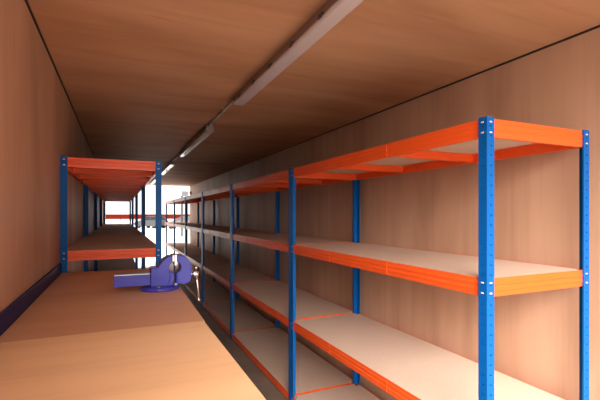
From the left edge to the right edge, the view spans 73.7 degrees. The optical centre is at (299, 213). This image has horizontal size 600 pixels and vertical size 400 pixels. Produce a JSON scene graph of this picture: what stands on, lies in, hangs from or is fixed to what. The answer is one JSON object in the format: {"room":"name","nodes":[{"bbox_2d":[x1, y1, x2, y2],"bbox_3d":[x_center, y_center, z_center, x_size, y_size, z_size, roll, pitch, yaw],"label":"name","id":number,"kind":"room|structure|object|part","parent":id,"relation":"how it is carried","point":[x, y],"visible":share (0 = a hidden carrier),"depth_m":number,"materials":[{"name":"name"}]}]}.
{"room":"storage container workshop","nodes":[
{"label":"storage container workshop","id":0,"kind":"room"},
{"bbox_2d":[0,0,105,311],"bbox_3d":[-2.848,0.357,5.407,0.050,2.425,13.000,0,0,-24],"label":"wall","id":1,"kind":"structure","parent":0,"point":[39,125],"depth_m":1.69,"materials":[{"name":"brown wood"}]},
{"bbox_2d":[25,0,94,158],"bbox_3d":[-2.822,-0.851,5.418,0.007,0.009,13.000,0,0,-24],"label":"trim","id":2,"kind":"structure","parent":1,"relation":"attached to","point":[26,1],"depth_m":2.16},
{"bbox_2d":[138,267,286,399],"bbox_3d":[-1.766,1.625,5.896,2.426,0.110,13.000,0,0,-24],"label":"floor","id":3,"kind":"structure","parent":0,"point":[259,379],"depth_m":4.41,"materials":[{"name":"brown wood"}]},
{"bbox_2d":[60,156,161,272],"bbox_3d":[-1.634,0.602,3.528,0.613,1.937,1.919,0,0,-24],"label":"shelving unit","id":4,"kind":"object","parent":3,"relation":"on","point":[89,171],"visible":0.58,"depth_m":2.77,"materials":[{"name":"blue paint"}]},
{"bbox_3d":[-1.507,0.602,2.556,0.040,1.937,0.040,0,0,-24],"label":"upright post","id":5,"kind":"part","parent":4,"relation":"part of","materials":[{"name":"blue metal"}]},
{"bbox_3d":[-2.280,0.602,4.264,0.040,1.937,0.040,0,0,-24],"label":"upright post","id":6,"kind":"part","parent":4,"relation":"part of","materials":[{"name":"blue metal"}]},
{"bbox_3d":[-1.761,0.602,4.499,0.040,1.937,0.040,0,0,-24],"label":"upright post","id":7,"kind":"part","parent":4,"relation":"part of","materials":[{"name":"metal"}]},
{"bbox_3d":[-0.988,0.602,2.791,0.040,1.937,0.040,0,0,-24],"label":"upright post","id":8,"kind":"part","parent":4,"relation":"part of","materials":[{"name":"blue metal"}]},
{"bbox_2d":[88,186,140,271],"bbox_3d":[-2.428,0.602,5.281,0.609,1.937,1.915,0,0,-24],"label":"shelving unit","id":9,"kind":"object","parent":3,"relation":"on","point":[96,190],"visible":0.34,"depth_m":5.42,"materials":[{"name":"blue paint"}]},
{"bbox_3d":[-2.300,0.602,4.310,0.040,1.937,0.040,0,0,-24],"label":"upright post","id":10,"kind":"part","parent":9,"relation":"part of","materials":[{"name":"blue metal"}]},
{"bbox_3d":[-3.073,0.602,6.018,0.040,1.937,0.040,0,0,-24],"label":"upright post","id":11,"kind":"part","parent":9,"relation":"part of","materials":[{"name":"blue metal"}]},
{"bbox_3d":[-2.555,0.602,6.253,0.040,1.937,0.040,0,0,-24],"label":"upright post","id":12,"kind":"part","parent":9,"relation":"part of","materials":[{"name":"blue metal"}]},
{"bbox_2d":[97,194,134,270],"bbox_3d":[-3.221,0.602,7.035,0.609,1.937,1.915,0,0,-24],"label":"shelving unit","id":13,"kind":"object","parent":3,"relation":"on","point":[129,263],"visible":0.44,"depth_m":7.05,"materials":[{"name":"blue paint"}]},
{"bbox_3d":[-3.867,0.602,7.772,0.040,1.937,0.040,0,0,-24],"label":"upright post","id":14,"kind":"part","parent":13,"relation":"part of","materials":[{"name":"blue metal"}]},
{"bbox_3d":[-3.349,0.602,8.007,0.040,1.937,0.040,0,0,-24],"label":"upright post","id":15,"kind":"part","parent":13,"relation":"part of","materials":[{"name":"metal"}]},
{"bbox_2d":[102,199,131,225],"bbox_3d":[-4.015,0.602,8.789,0.609,1.937,1.915,0,0,-24],"label":"shelving unit","id":16,"kind":"object","parent":3,"relation":"on","point":[104,200],"visible":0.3,"depth_m":9.18,"materials":[{"name":"blue paint"}]},
{"bbox_3d":[-4.661,0.602,9.526,0.040,1.937,0.040,0,0,-24],"label":"upright post","id":17,"kind":"part","parent":16,"relation":"part of","materials":[{"name":"blue metal"}]},
{"bbox_3d":[-4.142,0.602,9.760,0.040,1.937,0.040,0,0,-24],"label":"upright post","id":18,"kind":"part","parent":16,"relation":"part of","materials":[{"name":"metal"}]},
{"bbox_2d":[0,263,265,399],"bbox_3d":[-0.579,0.939,1.228,0.636,1.262,3.115,0,0,-24],"label":"workbench","id":19,"kind":"object","parent":3,"relation":"on","point":[71,335],"visible":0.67,"depth_m":1.11,"materials":[{"name":"brown wood"}]},
{"bbox_3d":[-0.865,0.349,1.099,0.010,0.082,3.115,0,0,-24],"label":"rail","id":20,"kind":"part","parent":19,"relation":"part of","materials":[{"name":"metal"}]},
{"bbox_2d":[114,253,200,301],"bbox_3d":[-0.697,0.322,1.973,0.400,0.246,0.184,0,0,-24],"label":"bench vise","id":21,"kind":"object","parent":19,"relation":"attached to","point":[159,278],"visible":1,"depth_m":1.94,"materials":[{"name":"metal"}]},
{"bbox_3d":[-0.692,0.360,1.975,0.184,0.021,0.184,0,0,-24],"label":"plate","id":22,"kind":"part","parent":21,"relation":"part of","materials":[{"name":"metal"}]},
{"bbox_3d":[-0.628,0.226,2.004,0.012,0.053,0.088,0,0,-24],"label":"jaw plate","id":23,"kind":"part","parent":21,"relation":"part of","materials":[{"name":"metal"}]},
{"bbox_2d":[166,199,196,271],"bbox_3d":[-3.356,0.598,11.304,0.640,1.945,1.915,0,0,-24],"label":"shelving unit","id":24,"kind":"object","parent":3,"relation":"on","point":[170,245],"visible":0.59,"depth_m":11.23,"materials":[{"name":"blue paint"}]},
{"bbox_3d":[-4.016,0.598,12.035,0.040,1.945,0.040,0,0,-24],"label":"upright post","id":25,"kind":"part","parent":24,"relation":"part of","materials":[{"name":"metal"}]},
{"bbox_3d":[-3.243,0.598,10.327,0.040,1.945,0.040,0,0,-24],"label":"upright post","id":26,"kind":"part","parent":24,"relation":"part of","materials":[{"name":"blue metal"}]},
{"bbox_3d":[-3.469,0.598,12.282,0.040,1.945,0.040,0,0,-24],"label":"upright post","id":27,"kind":"part","parent":24,"relation":"part of","materials":[{"name":"metal"}]},
{"bbox_2d":[174,197,212,285],"bbox_3d":[-2.562,0.598,9.551,0.640,1.945,1.915,0,0,-24],"label":"shelving unit","id":28,"kind":"object","parent":3,"relation":"on","point":[190,250],"visible":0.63,"depth_m":9.56,"materials":[{"name":"blue paint"}]},
{"bbox_3d":[-3.222,0.598,10.281,0.040,1.945,0.040,0,0,-24],"label":"upright post","id":29,"kind":"part","parent":28,"relation":"part of","materials":[{"name":"blue metal"}]},
{"bbox_3d":[-2.675,0.598,10.528,0.040,1.945,0.040,0,0,-24],"label":"upright post","id":30,"kind":"part","parent":28,"relation":"part of","materials":[{"name":"blue metal"}]},
{"bbox_2d":[185,192,236,305],"bbox_3d":[-1.769,0.598,7.797,0.640,1.945,1.915,0,0,-24],"label":"shelving unit","id":31,"kind":"object","parent":3,"relation":"on","point":[213,291],"visible":0.71,"depth_m":7.70,"materials":[{"name":"blue paint"}]},
{"bbox_3d":[-2.428,0.598,8.527,0.040,1.945,0.040,0,0,-24],"label":"upright post","id":32,"kind":"part","parent":31,"relation":"part of","materials":[{"name":"blue metal"}]},
{"bbox_3d":[-1.655,0.598,6.819,0.040,1.945,0.040,0,0,-24],"label":"upright post","id":33,"kind":"part","parent":31,"relation":"part of","materials":[{"name":"blue metal"}]},
{"bbox_3d":[-1.882,0.598,8.775,0.040,1.945,0.040,0,0,-24],"label":"upright post","id":34,"kind":"part","parent":31,"relation":"part of","materials":[{"name":"blue metal"}]},
{"bbox_3d":[-1.109,0.598,7.066,0.040,1.945,0.040,0,0,-24],"label":"upright post","id":35,"kind":"part","parent":31,"relation":"part of","materials":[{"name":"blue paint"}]},
{"bbox_2d":[202,184,275,337],"bbox_3d":[-0.975,0.598,6.043,0.640,1.945,1.915,0,0,-24],"label":"shelving unit","id":36,"kind":"object","parent":3,"relation":"on","point":[246,318],"visible":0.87,"depth_m":5.87,"materials":[{"name":"blue paint"}]},
{"bbox_3d":[-1.635,0.598,6.773,0.040,1.945,0.040,0,0,-24],"label":"upright post","id":37,"kind":"part","parent":36,"relation":"part of","materials":[{"name":"blue metal"}]},
{"bbox_3d":[-0.862,0.598,5.065,0.040,1.945,0.040,0,0,-24],"label":"upright post","id":38,"kind":"part","parent":36,"relation":"part of","materials":[{"name":"blue metal"}]},
{"bbox_3d":[-1.088,0.598,7.021,0.040,1.945,0.040,0,0,-24],"label":"upright post","id":39,"kind":"part","parent":36,"relation":"part of","materials":[{"name":"blue metal"}]},
{"bbox_3d":[-0.315,0.598,5.312,0.040,1.945,0.040,0,0,-24],"label":"upright post","id":40,"kind":"part","parent":36,"relation":"part of","materials":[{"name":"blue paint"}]},
{"bbox_2d":[231,168,353,399],"bbox_3d":[-0.181,0.598,4.289,0.640,1.945,1.915,0,0,-24],"label":"shelving unit","id":41,"kind":"object","parent":3,"relation":"on","point":[269,349],"visible":0.74,"depth_m":4.05,"materials":[{"name":"blue paint"}]},
{"bbox_3d":[-0.841,0.598,5.020,0.040,1.945,0.040,0,0,-24],"label":"upright post","id":42,"kind":"part","parent":41,"relation":"part of","materials":[{"name":"blue metal"}]},
{"bbox_3d":[-0.294,0.598,5.267,0.040,1.945,0.040,0,0,-24],"label":"upright post","id":43,"kind":"part","parent":41,"relation":"part of","materials":[{"name":"blue metal"}]},
{"bbox_3d":[-0.068,0.598,3.311,0.040,1.945,0.040,0,0,-24],"label":"upright post","id":44,"kind":"part","parent":41,"relation":"part of","materials":[{"name":"blue metal"}]},
{"bbox_3d":[0.478,0.598,3.559,0.040,1.945,0.040,0,0,-24],"label":"upright post","id":45,"kind":"part","parent":41,"relation":"part of","materials":[{"name":"blue metal"}]},
{"bbox_2d":[291,116,588,399],"bbox_3d":[0.612,0.598,2.535,0.644,1.945,1.919,0,0,-24],"label":"shelving unit","id":46,"kind":"object","parent":3,"relation":"on","point":[405,366],"visible":1,"depth_m":2.07,"materials":[{"name":"blue paint"}]},
{"bbox_3d":[-0.048,0.598,3.266,0.040,1.945,0.040,0,0,-24],"label":"upright post","id":47,"kind":"part","parent":46,"relation":"part of","materials":[{"name":"blue metal"}]},
{"bbox_3d":[0.499,0.598,3.513,0.040,1.945,0.040,0,0,-24],"label":"upright post","id":48,"kind":"part","parent":46,"relation":"part of","materials":[{"name":"blue metal"}]},
{"bbox_3d":[0.725,0.598,1.558,0.040,1.945,0.040,0,0,-24],"label":"upright post","id":49,"kind":"part","parent":46,"relation":"part of","materials":[{"name":"blue metal"}]},
{"bbox_3d":[1.272,0.598,1.805,0.040,1.945,0.040,0,0,-24],"label":"upright post","id":50,"kind":"part","parent":46,"relation":"part of","materials":[{"name":"blue metal"}]},
{"bbox_2d":[27,0,599,185],"bbox_3d":[-1.766,-0.885,5.896,2.426,0.060,13.000,0,0,-24],"label":"ceiling","id":51,"kind":"structure","parent":0,"point":[141,79],"depth_m":2.23,"materials":[{"name":"brown wood"}]},
{"bbox_2d":[162,160,175,174],"bbox_3d":[-2.409,-0.820,7.241,0.085,0.070,1.860,0,0,-24],"label":"light","id":52,"kind":"object","parent":51,"relation":"attached to","point":[170,164],"visible":0.79,"depth_m":6.88,"materials":[{"name":"white plastic"}]},
{"bbox_2d":[162,164,174,174],"bbox_3d":[-2.409,-0.798,7.241,0.080,0.022,1.832,0,0,-24],"label":"diffuser","id":53,"kind":"object","parent":52,"relation":"attached to","point":[169,166],"depth_m":7.05,"materials":[{"name":"white plastic"}]},
{"bbox_2d":[179,124,213,156],"bbox_3d":[-1.247,-0.820,4.671,0.085,0.070,1.860,0,0,-24],"label":"light","id":54,"kind":"object","parent":51,"relation":"attached to","point":[206,131],"visible":0.99,"depth_m":4.34,"materials":[{"name":"white plastic"}]},
{"bbox_2d":[207,99,233,126],"bbox_3d":[-0.668,-0.842,3.364,0.052,0.027,0.998,0,0,-24],"label":"cable conduit","id":55,"kind":"object","parent":51,"relation":"attached to","point":[231,101],"visible":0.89,"depth_m":3.32,"materials":[{"name":"grey metal"}]},
{"bbox_2d":[232,0,363,106],"bbox_3d":[-0.068,-0.820,2.066,0.085,0.070,1.860,0,0,-24],"label":"light","id":56,"kind":"object","parent":51,"relation":"attached to","point":[332,12],"visible":1,"depth_m":1.88,"materials":[{"name":"white plastic"}]},
{"bbox_2d":[190,27,599,399],"bbox_3d":[-0.683,0.357,6.386,0.050,2.425,13.000,0,0,-24],"label":"wall","id":57,"kind":"structure","parent":0,"point":[536,197],"depth_m":2.51,"materials":[{"name":"brown wood"}]},
{"bbox_2d":[191,25,599,185],"bbox_3d":[-0.710,-0.851,6.374,0.007,0.009,13.000,0,0,-24],"label":"trim","id":58,"kind":"structure","parent":57,"relation":"attached to","point":[598,26],"depth_m":2.52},
{"label":"outside","id":59,"kind":"structure","parent":0,"visible":0},
{"bbox_2d":[106,220,189,267],"bbox_3d":[-14.429,1.780,31.887,120.000,0.180,150.000,0,0,-24],"label":"ground","id":60,"kind":"structure","parent":59,"point":[149,232],"depth_m":28.77,"materials":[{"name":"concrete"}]},
{"bbox_2d":[106,214,189,223],"bbox_3d":[-26.715,0.865,56.007,25.500,1.650,0.180,0,0,-24],"label":"barrier","id":61,"kind":"object","parent":60,"relation":"on","point":[108,216],"visible":0.14,"depth_m":56.97,"materials":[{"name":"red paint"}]},
{"bbox_3d":[-26.699,0.410,55.971,25.500,0.620,0.060,0,0,-24],"label":"panel","id":62,"kind":"part","parent":61,"relation":"part of","materials":[{"name":"grey metal"}]},
{"bbox_3d":[-26.699,0.070,55.971,25.500,0.060,0.100,0,0,-24],"label":"cap rail","id":63,"kind":"part","parent":61,"relation":"part of","materials":[{"name":"red metal"}]},
{"bbox_2d":[134,216,167,227],"bbox_3d":[-17.879,0.965,48.109,4.105,1.450,1.744,0,0,26],"label":"car","id":64,"kind":"object","parent":60,"relation":"on","point":[149,220],"visible":0.62,"depth_m":47.28,"materials":[{"name":"silver paint"}]},
{"bbox_2d":[164,216,189,228],"bbox_3d":[-13.435,0.965,46.245,4.105,1.450,1.744,0,0,-7],"label":"car","id":65,"kind":"object","parent":60,"relation":"on","point":[179,218],"visible":0.2,"depth_m":45.43,"materials":[{"name":"white paint"}]},
{"bbox_2d":[180,191,187,236],"bbox_3d":[-8.723,-0.010,30.058,0.600,3.400,0.320,0,0,-24],"label":"sign pole","id":66,"kind":"object","parent":60,"relation":"on","point":[184,193],"visible":0.88,"depth_m":29.95,"materials":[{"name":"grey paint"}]},
{"bbox_3d":[-8.627,-1.525,30.015,0.460,0.370,0.024,0,0,-24],"label":"panel","id":67,"kind":"part","parent":66,"relation":"part of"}
]}

